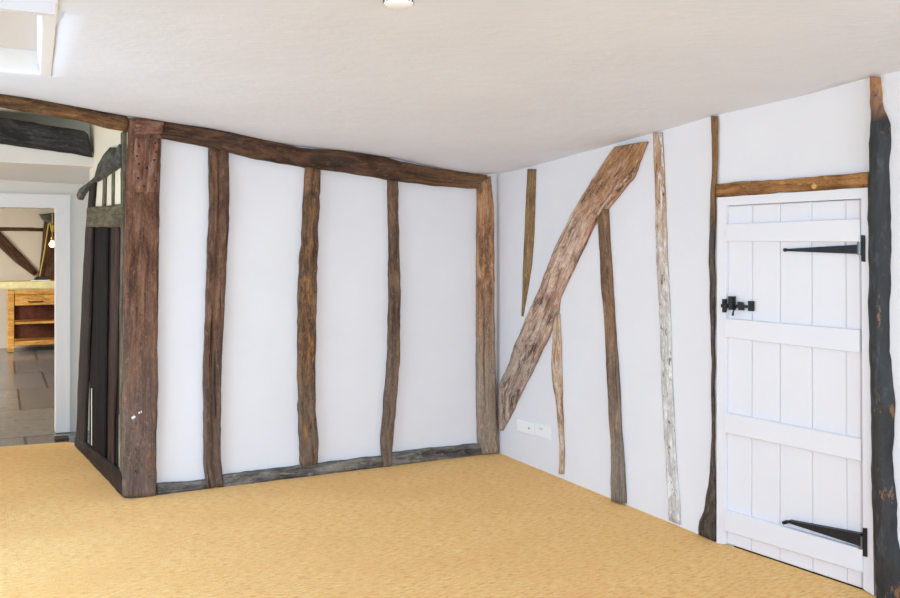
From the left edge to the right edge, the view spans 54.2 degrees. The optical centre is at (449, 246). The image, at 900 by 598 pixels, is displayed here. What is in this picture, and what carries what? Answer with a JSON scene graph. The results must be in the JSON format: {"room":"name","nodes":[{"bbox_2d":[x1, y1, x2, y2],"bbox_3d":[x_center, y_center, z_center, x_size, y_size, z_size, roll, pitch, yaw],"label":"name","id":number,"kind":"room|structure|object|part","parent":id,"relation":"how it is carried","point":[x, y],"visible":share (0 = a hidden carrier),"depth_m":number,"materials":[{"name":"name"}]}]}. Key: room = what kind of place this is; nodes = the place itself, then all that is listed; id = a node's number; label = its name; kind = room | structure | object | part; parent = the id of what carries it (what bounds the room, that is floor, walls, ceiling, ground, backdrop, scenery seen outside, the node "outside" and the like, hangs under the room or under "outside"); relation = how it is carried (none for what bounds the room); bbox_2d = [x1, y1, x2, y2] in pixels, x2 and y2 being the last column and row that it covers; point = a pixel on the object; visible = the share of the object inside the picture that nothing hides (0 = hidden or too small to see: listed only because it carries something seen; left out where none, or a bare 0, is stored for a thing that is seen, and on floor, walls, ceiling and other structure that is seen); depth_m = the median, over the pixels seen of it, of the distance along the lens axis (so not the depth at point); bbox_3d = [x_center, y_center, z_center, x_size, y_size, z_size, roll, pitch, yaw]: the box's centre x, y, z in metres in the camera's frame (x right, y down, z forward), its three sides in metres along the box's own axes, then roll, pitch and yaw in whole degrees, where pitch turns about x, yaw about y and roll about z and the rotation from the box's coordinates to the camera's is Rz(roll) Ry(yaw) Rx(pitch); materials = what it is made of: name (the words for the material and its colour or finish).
{"room":"empty living room","nodes":[
{"label":"empty living room","id":0,"kind":"room"},
{"bbox_2d":[0,208,54,347],"bbox_3d":[-7.367,0.220,12.796,14.000,2.680,0.120,0,0,-27],"label":"wall","id":1,"kind":"structure","parent":0,"point":[28,243],"depth_m":13.19,"materials":[{"name":"paint"}]},
{"bbox_2d":[0,232,37,275],"bbox_3d":[-6.498,0.049,13.151,0.615,0.776,0.042,0,0,-27],"label":"brace","id":2,"kind":"object","parent":1,"relation":"attached to","point":[6,245],"visible":1,"depth_m":13.14,"materials":[{"name":"brown wood"}]},
{"bbox_2d":[0,227,42,230],"bbox_3d":[-7.300,-0.266,12.749,2.550,0.062,0.023,0,0,-27],"label":"rail","id":3,"kind":"object","parent":1,"relation":"attached to","point":[1,228],"visible":1,"depth_m":13.18,"materials":[{"name":"brown wood"}]},
{"bbox_2d":[38,221,54,279],"bbox_3d":[-6.099,0.015,13.339,0.263,1.003,0.072,0,0,-27],"label":"post","id":4,"kind":"object","parent":1,"relation":"attached to","point":[48,267],"visible":0.73,"depth_m":13.31,"materials":[{"name":"brown wood"}]},
{"bbox_2d":[39,222,54,275],"bbox_3d":[-6.083,0.069,13.276,0.229,0.888,0.017,0,0,-27],"label":"cord","id":5,"kind":"object","parent":4,"relation":"hanging from","point":[51,227],"visible":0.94,"depth_m":13.26,"materials":[{"name":"plastic"}]},
{"bbox_2d":[39,213,54,223],"bbox_3d":[-6.070,-0.441,13.336,0.289,0.183,0.103,0,0,-27],"label":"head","id":6,"kind":"object","parent":4,"relation":"attached to","point":[49,217],"visible":0.72,"depth_m":13.29},
{"bbox_2d":[2,208,52,208],"bbox_3d":[-5.561,-0.603,9.842,5.800,0.060,6.785,0,0,-27],"label":"ceiling","id":7,"kind":"structure","parent":0,"point":[2,208],"depth_m":13.09,"materials":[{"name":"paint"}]},
{"bbox_2d":[49,237,54,247],"bbox_3d":[-5.750,-0.282,12.720,0.087,0.580,0.087,0,0,0],"label":"pendant bulb","id":8,"kind":"object","parent":7,"relation":"hanging from","point":[52,243],"visible":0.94,"depth_m":12.70,"materials":[{"name":"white glass"}]},
{"bbox_2d":[0,135,88,432],"bbox_3d":[-2.149,0.220,7.716,6.021,2.680,0.120,0,0,-27],"label":"wall","id":9,"kind":"structure","parent":0,"point":[78,208],"depth_m":7.17,"materials":[{"name":"paint"}]},
{"bbox_2d":[0,193,69,432],"bbox_3d":[-3.577,0.538,6.964,1.041,1.923,0.150,0,0,-27],"label":"door frame","id":10,"kind":"structure","parent":9,"relation":"in","point":[60,203],"depth_m":7.11,"materials":[{"name":"white paint"}]},
{"bbox_2d":[0,144,93,184],"bbox_3d":[-3.619,-0.704,6.227,2.244,0.395,1.182,0,0,-27],"label":"trim","id":11,"kind":"structure","parent":9,"relation":"attached to","point":[17,163],"depth_m":6.14,"materials":[{"name":"paint"}]},
{"bbox_2d":[0,108,88,134],"bbox_3d":[-2.185,-0.950,6.398,4.950,0.060,2.190,0,0,-27],"label":"ceiling","id":12,"kind":"structure","parent":0,"point":[43,119],"depth_m":6.35,"materials":[{"name":"beige paint"}]},
{"bbox_2d":[0,118,92,157],"bbox_3d":[-3.341,-0.810,5.759,1.860,0.372,0.143,0,0,-27],"label":"beam","id":13,"kind":"structure","parent":12,"relation":"attached to","point":[13,132],"depth_m":5.98,"materials":[{"name":"black wood"}]},
{"bbox_2d":[89,117,131,445],"bbox_3d":[-2.231,0.280,5.793,0.056,2.440,1.194,0,0,-32],"label":"wall","id":14,"kind":"structure","parent":0,"point":[101,139],"depth_m":5.89,"materials":[{"name":"beige paint"}]},
{"bbox_2d":[74,437,121,495],"bbox_3d":[-2.376,1.426,5.938,0.033,0.147,1.630,0,0,-32],"label":"sill","id":15,"kind":"structure","parent":14,"relation":"attached to","point":[110,471],"depth_m":5.74,"materials":[{"name":"brown wood"}]},
{"bbox_2d":[76,182,96,442],"bbox_3d":[-2.631,0.503,6.350,0.021,1.920,0.767,0,0,-32],"label":"stud","id":16,"kind":"object","parent":15,"relation":"on","point":[88,263],"visible":0.94,"depth_m":6.30,"materials":[{"name":"brown wood"}]},
{"bbox_2d":[77,144,121,199],"bbox_3d":[-2.375,-0.488,5.928,0.041,0.286,1.413,0,0,-32],"label":"brace","id":17,"kind":"object","parent":14,"relation":"attached to","point":[110,161],"visible":0.97,"depth_m":5.62,"materials":[{"name":"grey wood"}]},
{"bbox_2d":[86,204,122,226],"bbox_3d":[-2.269,-0.201,5.774,0.027,0.161,1.155,0,0,-32],"label":"rail","id":18,"kind":"object","parent":14,"relation":"attached to","point":[111,215],"visible":0.97,"depth_m":5.69,"materials":[{"name":"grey wood"}]},
{"bbox_2d":[102,177,106,205],"bbox_3d":[-2.281,-0.384,5.808,0.012,0.233,0.130,0,0,-32],"label":"stud","id":19,"kind":"object","parent":14,"relation":"attached to","point":[104,192],"visible":0.76,"depth_m":5.78,"materials":[{"name":"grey wood"}]},
{"bbox_2d":[89,227,120,465],"bbox_3d":[-2.253,0.634,5.790,0.014,1.672,1.174,0,0,-32],"label":"boarding","id":20,"kind":"object","parent":14,"relation":"attached to","point":[92,381],"visible":0.23,"depth_m":6.10,"materials":[{"name":"black wood"}]},
{"bbox_2d":[94,227,108,456],"bbox_3d":[-2.337,0.642,5.893,0.016,1.623,0.469,0,0,-32],"label":"stud","id":21,"kind":"object","parent":20,"relation":"attached to","point":[102,316],"visible":0.92,"depth_m":5.83,"materials":[{"name":"black wood"}]},
{"bbox_2d":[108,227,119,463],"bbox_3d":[-2.127,0.667,5.561,0.016,1.651,0.333,0,0,-32],"label":"stud","id":22,"kind":"object","parent":20,"relation":"attached to","point":[115,239],"visible":0.88,"depth_m":5.53,"materials":[{"name":"brown wood"}]},
{"bbox_2d":[111,171,114,204],"bbox_3d":[-2.138,-0.393,5.582,0.012,0.256,0.076,0,0,-32],"label":"stud","id":23,"kind":"object","parent":14,"relation":"attached to","point":[113,172],"visible":0.78,"depth_m":5.57,"materials":[{"name":"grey wood"}]},
{"bbox_2d":[119,131,126,473],"bbox_3d":[-1.971,0.404,5.329,0.050,2.204,0.117,0,0,-27],"label":"stud","id":24,"kind":"object","parent":14,"relation":"attached to","point":[123,134],"visible":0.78,"depth_m":5.29,"materials":[{"name":"green wood"}]},
{"bbox_2d":[132,117,496,482],"bbox_3d":[-1.679,0.220,5.461,4.992,2.680,0.100,0,0,-27],"label":"wall","id":25,"kind":"structure","parent":0,"point":[436,400],"depth_m":5.82,"materials":[{"name":"paint"}]},
{"bbox_2d":[0,94,127,131],"bbox_3d":[-2.743,-0.825,4.833,1.844,0.272,0.040,0,0,-27],"label":"tie beam","id":26,"kind":"structure","parent":25,"relation":"attached to","point":[107,120],"depth_m":5.09,"materials":[{"name":"brown wood"}]},
{"bbox_2d":[202,147,229,487],"bbox_3d":[-1.459,0.438,5.491,0.160,2.117,0.044,0,0,-27],"label":"stud","id":27,"kind":"object","parent":25,"relation":"attached to","point":[218,160],"visible":1,"depth_m":5.48,"materials":[{"name":"brown wood"}]},
{"bbox_2d":[297,167,320,465],"bbox_3d":[-0.924,0.453,5.766,0.151,1.950,0.046,0,0,-27],"label":"stud","id":28,"kind":"object","parent":25,"relation":"attached to","point":[308,255],"visible":1,"depth_m":5.75,"materials":[{"name":"brown wood"}]},
{"bbox_2d":[160,122,486,188],"bbox_3d":[-0.749,-0.589,5.856,2.275,0.345,0.047,0,0,-27],"label":"beam","id":29,"kind":"structure","parent":25,"relation":"attached to","point":[380,167],"depth_m":5.79,"materials":[{"name":"brown wood"}]},
{"bbox_2d":[380,180,400,466],"bbox_3d":[-0.407,0.528,6.033,0.141,1.970,0.044,0,0,-27],"label":"stud","id":30,"kind":"object","parent":25,"relation":"attached to","point":[394,289],"visible":1,"depth_m":6.02,"materials":[{"name":"brown wood"}]},
{"bbox_2d":[391,443,483,465],"bbox_3d":[-0.084,1.460,6.204,0.731,0.100,0.037,0,0,-27],"label":"beam","id":31,"kind":"structure","parent":25,"relation":"attached to","point":[472,449],"depth_m":6.18,"materials":[{"name":"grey wood"}]},
{"bbox_2d":[476,176,498,454],"bbox_3d":[0.274,0.491,6.373,0.168,2.008,0.062,0,0,-27],"label":"post","id":32,"kind":"object","parent":25,"relation":"attached to","point":[486,386],"visible":1,"depth_m":6.34,"materials":[{"name":"brown wood"}]},
{"bbox_2d":[0,346,875,597],"bbox_3d":[-2.886,1.540,5.674,6.740,0.080,16.845,0,0,-27],"label":"floor","id":33,"kind":"structure","parent":0,"point":[497,525],"depth_m":4.54,"materials":[{"name":"carpet"}]},
{"bbox_2d":[0,280,54,351],"bbox_3d":[-5.909,0.999,13.026,1.330,1.003,0.590,0,0,-27],"label":"sideboard","id":34,"kind":"object","parent":33,"relation":"on","point":[30,304],"visible":0.62,"depth_m":12.77,"materials":[{"name":"orange wood"}]},
{"bbox_3d":[-6.290,1.056,12.602,0.085,0.888,0.085,0,0,-27],"label":"leg","id":35,"kind":"part","parent":34,"relation":"part of","materials":[{"name":"orange wood"}]},
{"bbox_2d":[0,280,54,289],"bbox_3d":[-5.909,0.555,13.026,1.330,0.115,0.590,0,0,-27],"label":"countertop","id":36,"kind":"structure","parent":34,"relation":"on","point":[15,284],"depth_m":12.65,"materials":[{"name":"beige stone"}]},
{"bbox_2d":[14,337,54,345],"bbox_3d":[-5.906,1.387,13.021,1.050,0.065,0.462,0,0,-27],"label":"shelf","id":37,"kind":"object","parent":34,"relation":"attached to","point":[18,341],"depth_m":12.77,"materials":[{"name":"orange wood"}]},
{"bbox_2d":[14,319,54,324],"bbox_3d":[-5.907,1.095,13.023,1.050,0.030,0.458,0,0,-27],"label":"shelf","id":38,"kind":"object","parent":34,"relation":"attached to","point":[16,321],"depth_m":12.93,"materials":[{"name":"orange wood"}]},
{"bbox_3d":[-6.020,1.128,13.242,1.070,0.571,0.015,0,0,-27],"label":"panel","id":39,"kind":"part","parent":34,"relation":"part of","materials":[{"name":"brown wood"}]},
{"bbox_3d":[-5.808,0.764,12.829,0.960,0.148,0.043,0,0,-27],"label":"drawer","id":40,"kind":"part","parent":34,"relation":"part of","materials":[{"name":"orange wood"}]},
{"bbox_3d":[-6.026,0.489,12.949,0.330,0.016,0.314,0,0,0],"label":"paper stack","id":41,"kind":"object","parent":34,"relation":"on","visible":0},
{"bbox_2d":[34,276,48,279],"bbox_3d":[-6.011,0.456,12.951,0.200,0.048,0.184,0,0,-27],"label":"case","id":42,"kind":"object","parent":41,"relation":"on","point":[36,277],"visible":1,"depth_m":12.89,"materials":[{"name":"grey"}]},
{"bbox_2d":[54,435,68,440],"bbox_3d":[-3.039,1.496,6.885,0.100,0.016,0.130,0,0,-27],"label":"trim","id":43,"kind":"structure","parent":33,"relation":"on","point":[63,437],"depth_m":6.85,"materials":[{"name":"brown wood"}]},
{"bbox_2d":[122,118,163,497],"bbox_3d":[-1.843,0.367,5.282,0.235,2.284,0.064,0,0,-27],"label":"post","id":44,"kind":"object","parent":33,"relation":"on","point":[144,140],"visible":1,"depth_m":5.26,"materials":[{"name":"brown wood"}]},
{"bbox_2d":[156,479,206,494],"bbox_3d":[-1.645,1.475,5.401,0.298,0.084,0.036,0,0,-27],"label":"beam","id":45,"kind":"structure","parent":33,"relation":"on","point":[162,488],"depth_m":5.38,"materials":[{"name":"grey wood"}]},
{"bbox_2d":[222,455,382,486],"bbox_3d":[-0.943,1.466,5.761,1.083,0.089,0.038,0,0,-27],"label":"beam","id":46,"kind":"structure","parent":33,"relation":"on","point":[368,462],"depth_m":5.73,"materials":[{"name":"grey wood"}]},
{"bbox_2d":[0,0,899,173],"bbox_3d":[0.070,-0.723,2.104,4.830,0.389,7.710,0,0,-27],"label":"ceiling","id":47,"kind":"structure","parent":0,"point":[469,86],"depth_m":3.71,"materials":[{"name":"paint"}]},
{"bbox_2d":[0,0,57,76],"bbox_3d":[-2.157,-0.845,3.196,1.312,0.220,1.614,0,0,-25],"label":"skylight","id":48,"kind":"object","parent":47,"relation":"attached to","point":[20,20],"visible":0.92,"depth_m":3.73,"materials":[{"name":"white paint"}]},
{"bbox_3d":[-2.109,-0.941,3.356,0.999,0.028,1.328,0,0,-25],"label":"lid","id":49,"kind":"part","parent":48,"relation":"part of","materials":[{"name":"beige"}]},
{"bbox_3d":[-1.618,-0.814,3.541,0.042,0.011,1.411,0,0,-25],"label":"architrave","id":50,"kind":"part","parent":48,"relation":"part of","materials":[{"name":"white paint"}]},
{"bbox_2d":[383,0,413,9],"bbox_3d":[-0.162,-0.774,2.765,0.104,0.046,0.104,0,0,0],"label":"ceiling light","id":51,"kind":"object","parent":47,"relation":"attached to","point":[392,4],"visible":1,"depth_m":2.74,"materials":[{"name":"beige plastic"}]},
{"bbox_2d":[497,71,899,594],"bbox_3d":[2.220,0.220,3.146,0.228,2.680,7.978,0,0,-29],"label":"wall","id":52,"kind":"structure","parent":0,"point":[825,132],"depth_m":4.92,"materials":[{"name":"paint"}]},
{"bbox_2d":[517,419,534,435],"bbox_3d":[0.530,1.241,6.066,0.018,0.095,0.218,0,0,-27],"label":"wall socket","id":53,"kind":"object","parent":52,"relation":"attached to","point":[523,426],"visible":1,"depth_m":6.05,"materials":[{"name":"white plastic"}]},
{"bbox_2d":[521,169,535,315],"bbox_3d":[0.540,-0.028,6.047,0.010,1.019,0.183,0,0,-27],"label":"stud","id":54,"kind":"object","parent":52,"relation":"attached to","point":[529,231],"depth_m":6.04,"materials":[{"name":"brown wood"}]},
{"bbox_2d":[535,423,550,439],"bbox_3d":[0.622,1.235,5.892,0.016,0.096,0.191,0,0,-27],"label":"wall socket","id":55,"kind":"object","parent":52,"relation":"attached to","point":[543,431],"visible":1,"depth_m":5.88,"materials":[{"name":"white plastic"}]},
{"bbox_2d":[551,314,564,473],"bbox_3d":[0.700,0.953,5.723,0.024,1.038,0.133,0,0,-27],"label":"stud","id":56,"kind":"object","parent":52,"relation":"attached to","point":[556,360],"visible":1,"depth_m":5.70,"materials":[{"name":"brown wood"}]},
{"bbox_2d":[498,142,648,430],"bbox_3d":[0.727,0.368,5.654,0.039,1.918,1.624,0,0,-27],"label":"diagonal brace","id":57,"kind":"object","parent":52,"relation":"attached to","point":[620,167],"visible":1,"depth_m":5.66,"materials":[{"name":"brown wood"}]},
{"bbox_2d":[597,208,626,502],"bbox_3d":[0.956,0.630,5.214,0.038,1.744,0.245,0,0,-27],"label":"stud","id":58,"kind":"object","parent":52,"relation":"attached to","point":[618,475],"visible":1,"depth_m":5.19,"materials":[{"name":"brown wood"}]},
{"bbox_2d":[653,132,681,524],"bbox_3d":[1.182,0.425,4.803,0.014,2.120,0.223,0,0,-27],"label":"stud","id":59,"kind":"object","parent":52,"relation":"attached to","point":[674,508],"visible":1,"depth_m":4.81,"materials":[{"name":"white wood"}]},
{"bbox_2d":[698,116,717,541],"bbox_3d":[1.323,0.413,4.527,0.016,2.168,0.137,0,0,-27],"label":"stud","id":60,"kind":"object","parent":52,"relation":"attached to","point":[707,528],"visible":1,"depth_m":4.49,"materials":[{"name":"brown wood"}]},
{"bbox_2d":[716,172,868,196],"bbox_3d":[1.585,-0.288,4.134,0.035,0.073,0.803,0,0,-35],"label":"lintel beam","id":61,"kind":"structure","parent":52,"relation":"attached to","point":[855,180],"depth_m":4.09,"materials":[{"name":"brown wood"}]},
{"bbox_2d":[717,188,876,594],"bbox_3d":[1.621,0.622,4.147,0.122,1.759,0.826,0,0,-35],"label":"door","id":62,"kind":"structure","parent":52,"relation":"in","point":[794,448],"depth_m":4.10,"materials":[{"name":"white paint"}]},
{"bbox_3d":[1.407,0.279,4.388,0.033,0.067,0.024,0,0,-35],"label":"latch plate","id":63,"kind":"part","parent":62,"relation":"part of","materials":[{"name":"black metal"}]},
{"bbox_3d":[1.473,0.289,4.302,0.023,0.049,0.025,0,0,-35],"label":"pivot plate","id":64,"kind":"part","parent":62,"relation":"part of","materials":[{"name":"black metal"}]},
{"bbox_3d":[1.801,0.006,3.826,0.022,0.117,0.015,0,0,-35],"label":"hinge plate","id":65,"kind":"part","parent":62,"relation":"part of","materials":[{"name":"black metal"}]},
{"bbox_3d":[1.806,1.280,3.820,0.022,0.126,0.018,0,0,-35],"label":"hinge plate","id":66,"kind":"part","parent":62,"relation":"part of","materials":[{"name":"black metal"}]},
{"bbox_2d":[734,546,865,590],"bbox_3d":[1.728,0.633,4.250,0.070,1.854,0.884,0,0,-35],"label":"threshold","id":67,"kind":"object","parent":52,"relation":"attached to","point":[734,546],"depth_m":4.23,"materials":[{"name":"wood"}]},
{"bbox_2d":[867,76,899,597],"bbox_3d":[1.845,0.414,3.746,0.052,2.293,0.133,0,0,-35],"label":"post","id":68,"kind":"object","parent":52,"relation":"attached to","point":[884,499],"visible":1,"depth_m":3.75,"materials":[{"name":"brown wood"}]}
]}

